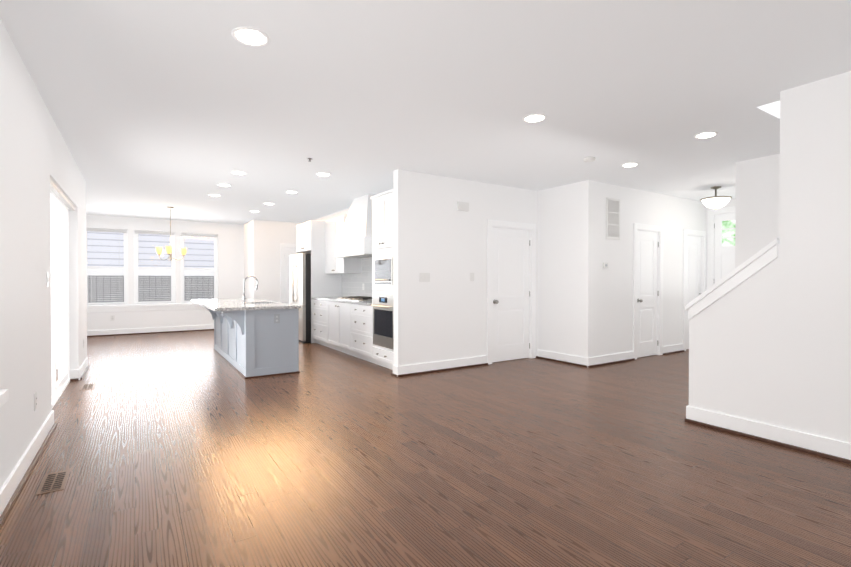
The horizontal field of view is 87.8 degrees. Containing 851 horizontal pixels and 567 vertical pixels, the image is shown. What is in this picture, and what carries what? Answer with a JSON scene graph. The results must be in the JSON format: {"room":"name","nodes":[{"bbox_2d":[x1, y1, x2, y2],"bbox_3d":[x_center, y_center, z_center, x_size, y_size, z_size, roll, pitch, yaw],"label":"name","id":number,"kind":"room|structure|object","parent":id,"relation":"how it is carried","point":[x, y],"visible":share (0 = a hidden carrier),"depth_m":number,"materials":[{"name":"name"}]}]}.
{"room":"living room","nodes":[
{"label":"living room","id":0,"kind":"room"},
{"bbox_2d":[0,330,850,566],"bbox_3d":[0.383,1.246,6.308,10.350,0.100,14.500,0,1,-33],"label":"floor","id":1,"kind":"structure","parent":0,"point":[184,449],"depth_m":2.85,"materials":[{"name":"brown wood"}]},
{"bbox_2d":[35,469,70,494],"bbox_3d":[-2.296,1.223,2.736,0.130,0.006,0.330,0,1,-33],"label":"floor vent","id":2,"kind":"object","parent":1,"relation":"in","point":[53,482],"visible":1,"depth_m":2.72,"materials":[{"name":"brown metal"}]},
{"bbox_2d":[80,383,95,389],"bbox_3d":[-3.938,1.202,5.163,0.130,0.006,0.330,0,1,-33],"label":"floor vent","id":3,"kind":"object","parent":1,"relation":"in","point":[87,386],"visible":0.98,"depth_m":5.16,"materials":[{"name":"brown metal"}]},
{"bbox_2d":[198,304,299,378],"bbox_3d":[-2.829,0.758,6.855,0.969,0.865,2.780,0,1,-33],"label":"kitchen island","id":4,"kind":"object","parent":1,"relation":"on","point":[255,338],"depth_m":5.81,"materials":[{"name":"grey wood"}]},
{"bbox_2d":[191,298,301,311],"bbox_3d":[-2.870,0.305,6.824,1.070,0.037,2.830,0,1,-33],"label":"island countertop","id":5,"kind":"structure","parent":4,"relation":"on","point":[252,305],"depth_m":5.91,"materials":[{"name":"white stone"}]},
{"bbox_2d":[243,276,257,303],"bbox_3d":[-2.599,0.086,6.555,0.229,0.405,0.093,0,1,-33],"label":"faucet","id":6,"kind":"object","parent":5,"relation":"on","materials":[{"name":"silver metal"}]},
{"bbox_2d":[289,253,310,342],"bbox_3d":[-2.348,0.285,9.205,0.825,1.770,0.900,0,1,-33],"label":"fridge","id":7,"kind":"object","parent":1,"relation":"on","point":[300,279],"visible":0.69,"depth_m":8.71,"materials":[{"name":"silver metal"}]},
{"bbox_2d":[312,301,323,345],"bbox_3d":[-1.727,0.744,8.486,0.635,0.865,0.919,0,1,-33],"label":"base cabinet","id":8,"kind":"object","parent":1,"relation":"on","point":[317,306],"depth_m":8.40,"materials":[{"name":"white wood"}]},
{"bbox_2d":[324,301,347,353],"bbox_3d":[-1.225,0.751,7.714,0.635,0.865,1.040,0,1,-33],"label":"base cabinet","id":9,"kind":"object","parent":1,"relation":"on","point":[345,326],"depth_m":7.64,"materials":[{"name":"white wood"}]},
{"bbox_2d":[348,305,393,364],"bbox_3d":[-0.741,0.757,6.972,0.635,0.865,0.849,0,1,-33],"label":"base cabinet","id":10,"kind":"object","parent":1,"relation":"on","point":[360,317],"depth_m":6.69,"materials":[{"name":"white wood"}]},
{"bbox_2d":[312,297,372,304],"bbox_3d":[-1.251,0.297,7.736,0.650,0.037,2.688,0,1,-33],"label":"countertop","id":11,"kind":"structure","parent":10,"relation":"on","point":[346,302],"depth_m":7.33,"materials":[{"name":"white stone"}]},
{"bbox_2d":[337,296,371,300],"bbox_3d":[-1.093,0.257,7.558,0.510,0.044,0.920,0,1,-33],"label":"cooktop","id":12,"kind":"object","parent":11,"relation":"in","point":[358,298],"visible":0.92,"depth_m":7.45,"materials":[{"name":"silver metal"}]},
{"bbox_2d":[370,294,393,349],"bbox_3d":[-0.367,0.516,6.281,0.640,0.724,0.641,0,1,-33],"label":"oven","id":13,"kind":"object","parent":10,"relation":"in","point":[383,320],"visible":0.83,"depth_m":6.12,"materials":[{"name":"silver metal"}]},
{"bbox_2d":[0,19,850,488],"bbox_3d":[0.383,-1.454,6.285,10.350,5.300,14.500,0,1,-33],"label":"wall","id":14,"kind":"structure","parent":0,"point":[770,343],"depth_m":5.03,"materials":[{"name":"white paint"}]},
{"bbox_2d":[0,389,8,406],"bbox_3d":[-1.652,0.634,1.366,0.150,0.150,2.170,0,1,-33],"label":"trim","id":15,"kind":"structure","parent":14,"relation":"attached to","point":[4,396],"depth_m":2.24,"materials":[{"name":"white wood"}]},
{"bbox_2d":[34,392,36,410],"bbox_3d":[-2.787,0.843,3.165,0.008,0.120,0.075,0,1,-33],"label":"electrical outlet","id":16,"kind":"object","parent":14,"relation":"attached to","point":[35,394],"depth_m":3.15,"materials":[{"name":"white plastic"}]},
{"bbox_2d":[46,272,48,286],"bbox_3d":[-3.086,-0.031,3.619,0.012,0.120,0.075,0,1,-33],"label":"light switch","id":17,"kind":"object","parent":14,"relation":"attached to","point":[47,273],"depth_m":3.59,"materials":[{"name":"white plastic"}]},
{"bbox_2d":[50,178,74,407],"bbox_3d":[-3.834,0.136,4.583,0.150,2.150,2.070,0,1,-33],"label":"sliding glass door","id":18,"kind":"structure","parent":14,"relation":"in","point":[61,204],"depth_m":5.06,"materials":[{"name":"white plastic"}]},
{"bbox_2d":[110,315,114,320],"bbox_3d":[-7.003,0.774,9.901,0.075,0.120,0.008,0,1,-33],"label":"electrical outlet","id":19,"kind":"object","parent":14,"relation":"attached to","point":[112,317],"visible":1,"depth_m":9.90,"materials":[{"name":"white plastic"}]},
{"bbox_2d":[86,230,217,312],"bbox_3d":[-6.411,-0.295,10.357,3.000,1.850,0.215,0,1,-33],"label":"window","id":20,"kind":"structure","parent":14,"relation":"in","point":[172,263],"depth_m":10.30,"materials":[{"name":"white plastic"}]},
{"bbox_2d":[86,228,126,267],"bbox_3d":[-7.108,-0.785,9.879,0.723,0.850,0.080,0,1,-33],"label":"window blind","id":21,"kind":"object","parent":20,"relation":"attached to","point":[87,229],"depth_m":9.90,"materials":[{"name":"white plastic"}]},
{"bbox_2d":[87,263,126,304],"bbox_3d":[-7.106,0.016,9.887,0.709,0.909,0.080,0,1,-33],"label":"window blind","id":22,"kind":"object","parent":20,"relation":"attached to","point":[91,275],"depth_m":9.87,"materials":[{"name":"white plastic"}]},
{"bbox_2d":[135,231,173,248],"bbox_3d":[-6.345,-1.020,10.374,0.758,0.390,0.080,0,1,-33],"label":"window blind","id":23,"kind":"object","parent":20,"relation":"attached to","point":[147,232],"depth_m":10.36,"materials":[{"name":"white fabric"}]},
{"bbox_2d":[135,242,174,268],"bbox_3d":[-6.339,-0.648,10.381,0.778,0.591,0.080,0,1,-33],"label":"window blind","id":24,"kind":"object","parent":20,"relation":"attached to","point":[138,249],"depth_m":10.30,"materials":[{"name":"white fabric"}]},
{"bbox_2d":[135,275,174,277],"bbox_3d":[-6.340,-0.163,10.385,0.779,0.047,0.080,0,1,-33],"label":"window blind","id":25,"kind":"object","parent":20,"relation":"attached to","point":[135,275],"depth_m":10.31,"materials":[{"name":"white plastic"}]},
{"bbox_2d":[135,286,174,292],"bbox_3d":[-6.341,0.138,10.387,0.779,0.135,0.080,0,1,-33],"label":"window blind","id":26,"kind":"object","parent":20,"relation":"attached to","point":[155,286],"depth_m":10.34,"materials":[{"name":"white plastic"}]},
{"bbox_2d":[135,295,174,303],"bbox_3d":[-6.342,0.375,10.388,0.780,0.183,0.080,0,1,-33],"label":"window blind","id":27,"kind":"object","parent":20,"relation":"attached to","point":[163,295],"depth_m":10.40,"materials":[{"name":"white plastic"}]},
{"bbox_2d":[181,233,217,241],"bbox_3d":[-5.556,-1.131,10.887,0.791,0.176,0.080,0,1,-33],"label":"window blind","id":28,"kind":"object","parent":20,"relation":"attached to","point":[182,234],"depth_m":10.87,"materials":[{"name":"white fabric"}]},
{"bbox_2d":[181,272,217,277],"bbox_3d":[-5.559,-0.210,10.893,0.792,0.127,0.080,0,1,-33],"label":"window blind","id":29,"kind":"object","parent":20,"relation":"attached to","point":[203,272],"depth_m":10.94,"materials":[{"name":"white plastic"}]},
{"bbox_2d":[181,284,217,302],"bbox_3d":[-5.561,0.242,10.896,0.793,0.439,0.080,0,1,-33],"label":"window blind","id":30,"kind":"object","parent":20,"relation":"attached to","point":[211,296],"depth_m":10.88,"materials":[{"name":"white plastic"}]},
{"bbox_2d":[280,243,295,302],"bbox_3d":[-3.332,0.087,10.980,0.565,2.135,0.138,0,1,-33],"label":"door frame","id":31,"kind":"structure","parent":14,"relation":"attached to","point":[286,250],"depth_m":10.86,"materials":[{"name":"white wood"}]},
{"bbox_2d":[296,221,323,252],"bbox_3d":[-2.243,-0.955,9.262,0.635,0.590,0.930,0,1,-33],"label":"upper cabinet","id":32,"kind":"object","parent":14,"relation":"attached to","point":[309,234],"depth_m":8.81,"materials":[{"name":"white wood"}]},
{"bbox_2d":[324,215,361,272],"bbox_3d":[-1.597,-0.719,8.533,0.350,1.050,0.960,0,1,-33],"label":"upper cabinet","id":33,"kind":"object","parent":14,"relation":"attached to","point":[333,227],"depth_m":8.40,"materials":[{"name":"white wood"}]},
{"bbox_2d":[335,194,374,257],"bbox_3d":[-1.073,-0.972,7.572,0.520,1.022,1.200,0,1,-33],"label":"range hood","id":34,"kind":"object","parent":14,"relation":"attached to","point":[354,239],"visible":0.75,"depth_m":7.34,"materials":[{"name":"white"}]},
{"bbox_2d":[372,201,392,272],"bbox_3d":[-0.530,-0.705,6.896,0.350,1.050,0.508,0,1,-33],"label":"upper cabinet","id":35,"kind":"object","parent":14,"relation":"attached to","point":[382,214],"depth_m":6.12,"materials":[{"name":"white wood"}]},
{"bbox_2d":[373,252,393,290],"bbox_3d":[-0.398,-0.164,6.256,0.533,0.524,0.641,0,1,-33],"label":"microwave","id":36,"kind":"object","parent":35,"relation":"in","point":[382,271],"visible":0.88,"depth_m":6.11,"materials":[{"name":"silver metal"}]},
{"bbox_2d":[420,273,429,281],"bbox_3d":[-0.008,-0.081,5.916,0.165,0.120,0.011,0,1,-33],"label":"switch plate","id":37,"kind":"object","parent":14,"relation":"attached to","point":[424,277],"depth_m":5.91,"materials":[{"name":"white plastic"}]},
{"bbox_2d":[0,324,850,527],"bbox_3d":[0.418,1.128,6.300,10.000,0.135,14.150,0,1,-33],"label":"baseboard","id":38,"kind":"structure","parent":14,"relation":"attached to","point":[19,475],"depth_m":3.61,"materials":[{"name":"white wood"}]},
{"bbox_2d":[457,202,468,211],"bbox_3d":[0.530,-1.084,6.237,0.180,0.120,0.044,0,1,-33],"label":"switch plate","id":39,"kind":"object","parent":14,"relation":"attached to","point":[461,206],"depth_m":6.21,"materials":[{"name":"white plastic"}]},
{"bbox_2d":[470,273,473,280],"bbox_3d":[0.672,-0.095,6.358,0.075,0.120,0.011,0,1,-33],"label":"switch plate","id":40,"kind":"object","parent":14,"relation":"attached to","point":[471,274],"depth_m":6.35,"materials":[{"name":"white plastic"}]},
{"bbox_2d":[487,219,535,363],"bbox_3d":[1.307,0.123,6.823,1.000,2.135,0.169,0,1,-33],"label":"door","id":41,"kind":"structure","parent":14,"relation":"attached to","point":[511,279],"depth_m":6.81,"materials":[{"name":"white wood"}]},
{"bbox_2d":[606,197,619,239],"bbox_3d":[2.799,-0.962,6.602,0.340,0.610,0.012,0,1,-33],"label":"air vent","id":42,"kind":"object","parent":14,"relation":"in","point":[613,218],"visible":1,"depth_m":6.59,"materials":[{"name":"white plastic"}]},
{"bbox_2d":[633,223,662,359],"bbox_3d":[3.568,0.121,7.163,0.830,2.135,0.169,0,1,-33],"label":"door","id":43,"kind":"structure","parent":14,"relation":"attached to","point":[647,291],"depth_m":7.17,"materials":[{"name":"white wood"}]},
{"bbox_2d":[683,206,734,350],"bbox_3d":[5.161,-0.083,7.569,0.955,2.535,1.225,0,1,-33],"label":"door","id":44,"kind":"structure","parent":14,"relation":"attached to","point":[721,247],"depth_m":7.96,"materials":[{"name":"white"}]},
{"bbox_2d":[685,238,778,319],"bbox_3d":[2.578,-0.010,3.690,0.270,0.671,0.665,0,1,-33],"label":"trim","id":45,"kind":"structure","parent":14,"relation":"attached to","point":[747,269],"depth_m":3.58,"materials":[{"name":"white wood"}]},
{"bbox_2d":[0,0,850,224],"bbox_3d":[0.383,-2.839,6.273,10.350,2.730,14.500,0,1,-33],"label":"ceiling","id":46,"kind":"structure","parent":0,"point":[157,108],"depth_m":3.34,"materials":[{"name":"white paint"}]},
{"bbox_2d":[156,207,186,260],"bbox_3d":[-4.963,-0.970,8.663,0.542,1.050,0.523,0,1,-33],"label":"chandelier","id":47,"kind":"object","parent":46,"relation":"hanging from","point":[169,250],"visible":1,"depth_m":8.68,"materials":[{"name":"silver metal"}]},
{"bbox_2d":[217,184,231,186],"bbox_3d":[-3.020,-1.474,6.645,0.210,0.006,0.210,0,1,-33],"label":"recessed light","id":48,"kind":"object","parent":46,"relation":"in","point":[225,185],"visible":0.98,"depth_m":6.64,"materials":[{"name":"white"}]},
{"bbox_2d":[230,171,246,174],"bbox_3d":[-2.482,-1.468,5.874,0.210,0.006,0.210,0,1,-33],"label":"recessed light","id":49,"kind":"object","parent":46,"relation":"in","point":[238,172],"visible":1,"depth_m":5.84,"materials":[{"name":"white"}]},
{"bbox_2d":[231,27,269,46],"bbox_3d":[-1.022,-1.439,2.588,0.210,0.006,0.210,0,1,-33],"label":"recessed light","id":50,"kind":"object","parent":46,"relation":"in","point":[250,36],"visible":1,"depth_m":2.58,"materials":[{"name":"white"}]},
{"bbox_2d":[316,173,330,176],"bbox_3d":[-1.377,-1.468,5.973,0.210,0.006,0.210,0,1,-33],"label":"recessed light","id":51,"kind":"object","parent":46,"relation":"in","point":[323,174],"visible":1,"depth_m":5.95,"materials":[{"name":"white"}]},
{"bbox_2d":[522,114,546,122],"bbox_3d":[0.959,-1.450,3.890,0.210,0.006,0.210,0,1,-33],"label":"recessed light","id":52,"kind":"object","parent":46,"relation":"in","point":[532,118],"visible":1,"depth_m":3.88,"materials":[{"name":"white plastic"}]},
{"bbox_2d":[584,157,594,161],"bbox_3d":[1.915,-1.447,5.170,0.130,0.036,0.130,0,1,-33],"label":"smoke detector","id":53,"kind":"object","parent":46,"relation":"attached to","point":[589,159],"visible":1,"depth_m":5.13,"materials":[{"name":"white plastic"}]},
{"bbox_2d":[621,163,638,166],"bbox_3d":[2.529,-1.464,5.474,0.210,0.006,0.210,0,1,-33],"label":"recessed light","id":54,"kind":"object","parent":46,"relation":"in","point":[629,164],"visible":1,"depth_m":5.46,"materials":[{"name":"white plastic"}]},
{"bbox_2d":[694,131,718,138],"bbox_3d":[2.752,-1.454,4.343,0.210,0.006,0.210,0,1,-33],"label":"recessed light","id":55,"kind":"object","parent":46,"relation":"in","point":[703,135],"visible":1,"depth_m":4.34,"materials":[{"name":"white plastic"}]},
{"bbox_2d":[700,186,731,209],"bbox_3d":[4.454,-1.304,6.790,0.410,0.350,0.410,0,1,-33],"label":"ceiling light","id":56,"kind":"object","parent":46,"relation":"attached to","point":[715,202],"visible":1,"depth_m":6.70,"materials":[{"name":"white glass"}]},
{"label":"outside","id":57,"kind":"structure","parent":0,"visible":0},
{"bbox_2d":[87,231,213,302],"bbox_3d":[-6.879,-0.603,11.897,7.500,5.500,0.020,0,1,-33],"label":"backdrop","id":58,"kind":"structure","parent":57,"point":[106,257],"depth_m":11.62,"materials":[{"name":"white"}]}
]}

